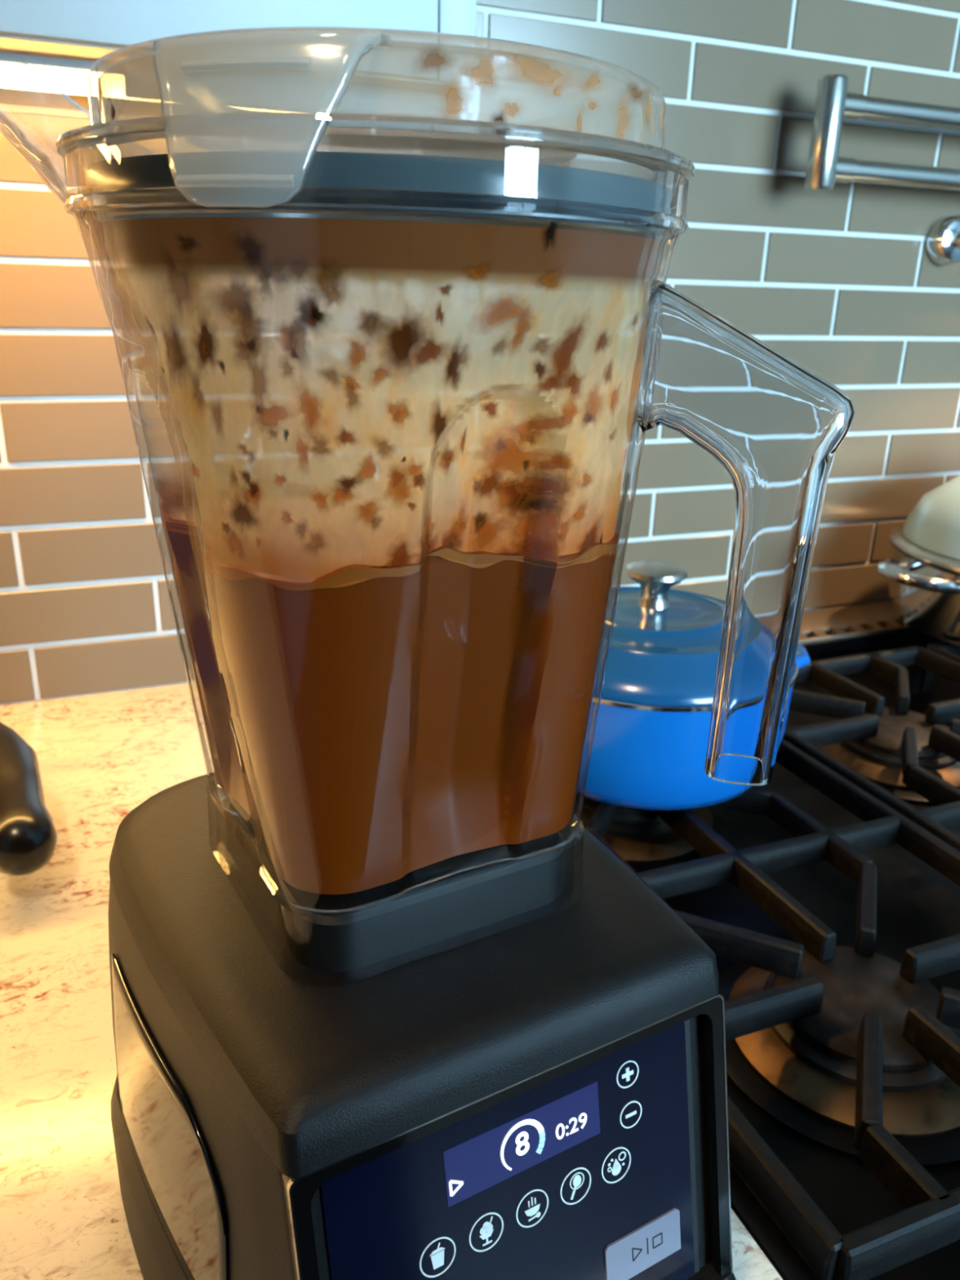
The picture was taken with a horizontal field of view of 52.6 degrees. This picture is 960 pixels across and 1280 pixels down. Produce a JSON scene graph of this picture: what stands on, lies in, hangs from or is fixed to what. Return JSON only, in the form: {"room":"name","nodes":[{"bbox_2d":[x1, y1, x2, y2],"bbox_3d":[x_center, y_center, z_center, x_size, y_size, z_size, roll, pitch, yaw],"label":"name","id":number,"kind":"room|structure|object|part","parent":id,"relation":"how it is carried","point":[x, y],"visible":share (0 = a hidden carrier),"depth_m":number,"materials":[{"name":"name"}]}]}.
{"room":"kitchen","nodes":[
{"label":"kitchen","id":0,"kind":"room"},
{"bbox_2d":[0,0,959,705],"bbox_3d":[0.217,-0.400,1.120,4.700,2.700,0.052,-7,21,-21],"label":"wall","id":1,"kind":"structure","parent":0,"point":[842,282],"depth_m":1.04,"materials":[{"name":"grey tile"}]},
{"bbox_2d":[0,0,476,119],"bbox_3d":[-0.779,-0.718,0.419,1.616,0.776,0.200,-7,21,-21],"label":"upper cabinet","id":2,"kind":"object","parent":1,"relation":"attached to","point":[305,79],"visible":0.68,"depth_m":0.70,"materials":[{"name":"grey paint"}]},
{"bbox_2d":[0,52,297,113],"bbox_3d":[-0.606,-0.382,0.605,1.200,0.017,0.064,-7,21,-21],"label":"light","id":3,"kind":"object","parent":2,"relation":"attached to","point":[70,76],"visible":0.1,"depth_m":0.70,"materials":[{"name":"grey paint"}]},
{"bbox_3d":[-0.311,-0.746,0.511,0.614,0.742,0.024,-7,21,-21],"label":"door","id":4,"kind":"part","parent":2,"relation":"part of","materials":[{"name":"grey paint"}]},
{"bbox_3d":[-0.789,-0.377,0.546,1.616,0.004,0.194,-7,21,-21],"label":"panel","id":5,"kind":"part","parent":2,"relation":"part of","materials":[{"name":"beige"}]},
{"bbox_3d":[-0.137,-0.417,0.745,0.256,0.022,0.009,-7,21,-21],"label":"light rail","id":6,"kind":"part","parent":2,"relation":"part of","materials":[{"name":"grey paint"}]},
{"bbox_2d":[804,74,959,265],"bbox_3d":[0.624,-0.544,1.169,0.601,0.176,0.075,-7,21,-21],"label":"pot filler","id":7,"kind":"object","parent":1,"relation":"attached to","point":[833,104],"visible":1,"depth_m":1.05,"materials":[{"name":"silver metal"}]},
{"bbox_3d":[0.642,-0.540,1.154,0.538,0.022,0.022,-7,21,-21],"label":"arm","id":8,"kind":"part","parent":7,"relation":"part of","materials":[{"name":"silver metal"}]},
{"bbox_3d":[0.644,-0.598,1.133,0.538,0.022,0.022,-7,21,-21],"label":"arm","id":9,"kind":"part","parent":7,"relation":"part of","materials":[{"name":"silver metal"}]},
{"bbox_3d":[0.852,1.468,0.050,4.700,0.050,3.500,-7,21,-21],"label":"floor","id":10,"kind":"structure","parent":0,"visible":0},
{"bbox_2d":[573,600,959,1279],"bbox_3d":[0.612,0.495,1.076,1.311,1.068,0.903,-7,21,-21],"label":"gas range","id":11,"kind":"object","parent":10,"relation":"on","point":[917,904],"depth_m":0.69,"materials":[{"name":"metal"}]},
{"bbox_3d":[0.126,0.142,0.852,0.184,0.037,0.184,-7,21,-21],"label":"burner","id":12,"kind":"part","parent":11,"relation":"part of","materials":[{"name":"metal"}]},
{"bbox_2d":[627,804,728,872],"bbox_3d":[0.126,0.157,0.857,0.184,0.005,0.184,-7,21,-21],"label":"burner","id":13,"kind":"object","parent":11,"relation":"on","point":[674,850],"depth_m":0.79,"materials":[{"name":"metal"}]},
{"bbox_2d":[577,684,793,809],"bbox_3d":[0.141,0.055,0.834,0.237,0.099,0.237,-7,21,-21],"label":"pot","id":14,"kind":"object","parent":11,"relation":"on","point":[651,757],"depth_m":0.73,"materials":[{"name":"blue metal"}]},
{"bbox_2d":[593,560,796,706],"bbox_3d":[0.143,-0.027,0.804,0.237,0.074,0.237,-7,21,-21],"label":"domed lid","id":15,"kind":"object","parent":14,"relation":"on","point":[664,646],"visible":0.62,"depth_m":0.74,"materials":[{"name":"blue metal"}]},
{"bbox_3d":[0.144,-0.045,0.798,0.050,0.036,0.050,-7,21,-21],"label":"lid knob","id":16,"kind":"part","parent":15,"relation":"part of","materials":[{"name":"silver metal"}]},
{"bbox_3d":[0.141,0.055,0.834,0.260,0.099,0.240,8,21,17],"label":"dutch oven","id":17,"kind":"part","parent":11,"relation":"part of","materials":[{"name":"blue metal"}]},
{"bbox_3d":[0.186,0.178,0.729,0.314,0.058,0.584,-7,21,-21],"label":"iron grate","id":18,"kind":"part","parent":11,"relation":"part of","materials":[{"name":"black metal"}]},
{"bbox_3d":[0.039,0.209,0.666,0.014,0.036,0.800,-7,21,-21],"label":"rail","id":19,"kind":"part","parent":11,"relation":"part of","materials":[{"name":"metal"}]},
{"bbox_3d":[0.266,0.009,0.871,0.042,0.016,0.083,-7,21,-21],"label":"handle","id":20,"kind":"part","parent":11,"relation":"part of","materials":[{"name":"blue ceramic"}]},
{"bbox_3d":[0.235,0.235,0.602,0.184,0.037,0.184,-7,21,-21],"label":"burner","id":21,"kind":"part","parent":11,"relation":"part of","materials":[{"name":"metal"}]},
{"bbox_3d":[0.465,-0.025,1.297,1.311,0.011,0.071,-7,21,-21],"label":"trim plate","id":22,"kind":"part","parent":11,"relation":"part of","materials":[{"name":"brown"}]},
{"bbox_3d":[0.482,0.144,0.845,0.314,0.058,0.584,-7,21,-21],"label":"iron grate","id":23,"kind":"part","parent":11,"relation":"part of","materials":[{"name":"black metal"}]},
{"bbox_3d":[0.489,0.012,1.246,1.283,0.034,0.005,-7,21,-21],"label":"rail","id":24,"kind":"part","parent":11,"relation":"part of","materials":[{"name":"metal"}]},
{"bbox_3d":[0.421,0.104,0.980,0.184,0.037,0.184,-7,21,-21],"label":"burner","id":25,"kind":"part","parent":11,"relation":"part of","materials":[{"name":"metal"}]},
{"bbox_2d":[877,541,959,648],"bbox_3d":[0.672,-0.059,1.193,0.335,0.096,0.340,11,22,25],"label":"cooking pot","id":26,"kind":"object","parent":11,"relation":"on","point":[925,596],"visible":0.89,"depth_m":1.13,"materials":[{"name":"silver metal"}]},
{"bbox_3d":[0.499,-0.075,1.124,0.060,0.022,0.106,-7,21,-21],"label":"handle","id":27,"kind":"part","parent":26,"relation":"part of","materials":[{"name":"silver metal"}]},
{"bbox_2d":[888,475,959,571],"bbox_3d":[0.675,-0.165,1.155,0.332,0.128,0.332,-7,21,-21],"label":"lid","id":28,"kind":"object","parent":26,"relation":"on","point":[930,533],"visible":1,"depth_m":1.14,"materials":[{"name":"beige ceramic"}]},
{"bbox_3d":[0.778,0.110,0.961,0.314,0.058,0.584,-7,21,-21],"label":"iron grate","id":29,"kind":"part","parent":11,"relation":"part of","materials":[{"name":"black metal"}]},
{"bbox_3d":[-0.853,0.730,0.542,1.820,0.914,0.860,-7,21,-21],"label":"base cabinet","id":30,"kind":"object","parent":10,"relation":"on","visible":0},
{"bbox_2d":[0,681,782,1279],"bbox_3d":[-0.842,0.229,0.347,1.846,0.160,0.900,-7,21,-21],"label":"countertop","id":31,"kind":"structure","parent":30,"relation":"on","point":[100,756],"depth_m":0.60,"materials":[{"name":"stone"}]},
{"bbox_3d":[-0.376,0.084,0.732,0.270,0.125,0.080,20,27,41],"label":"espresso handle","id":32,"kind":"part","parent":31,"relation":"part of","materials":[{"name":"black plastic"}]},
{"bbox_2d":[108,772,736,1279],"bbox_3d":[-0.031,0.169,0.396,0.210,0.210,0.258,-10,23,-29],"label":"blender","id":33,"kind":"object","parent":31,"relation":"on","point":[476,1065],"visible":0.98,"depth_m":0.32,"materials":[{"name":"black plastic"}]},
{"bbox_3d":[-0.116,0.180,0.352,0.007,0.083,0.117,-12,24,-33],"label":"gloss panel","id":34,"kind":"part","parent":33,"relation":"part of","materials":[{"name":"black plastic"}]},
{"bbox_2d":[0,60,855,902],"bbox_3d":[-0.041,-0.047,0.331,0.225,0.280,0.225,-10,23,-29],"label":"blender jar","id":35,"kind":"object","parent":33,"relation":"on","point":[776,427],"visible":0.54,"depth_m":0.28,"materials":[{"name":"plastic"}]},
{"bbox_3d":[-0.138,-0.161,0.318,0.060,0.062,0.093,7,21,13],"label":"spout","id":36,"kind":"part","parent":35,"relation":"part of","materials":[{"name":"plastic"}]},
{"bbox_2d":[55,26,695,240],"bbox_3d":[-0.029,-0.143,0.294,0.184,0.038,0.184,-10,23,-29],"label":"lid","id":37,"kind":"object","parent":35,"relation":"on","point":[247,148],"visible":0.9,"depth_m":0.23,"materials":[{"name":"plastic"}]},
{"bbox_2d":[95,217,662,894],"bbox_3d":[-0.031,-0.035,0.332,0.169,0.199,0.172,-10,23,-29],"label":"liquid","id":38,"kind":"object","parent":35,"relation":"in","point":[313,371],"visible":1,"depth_m":0.27,"materials":[{"name":"brown liquid"}]},
{"bbox_3d":[0.078,-0.030,0.304,0.061,0.154,0.024,7,21,13],"label":"handle","id":39,"kind":"part","parent":35,"relation":"part of","materials":[{"name":"clear plastic"}]},
{"bbox_3d":[0.018,0.212,0.318,0.134,0.142,0.029,-10,23,-29],"label":"control glass","id":40,"kind":"part","parent":33,"relation":"part of","materials":[{"name":"black glass"}]}
]}

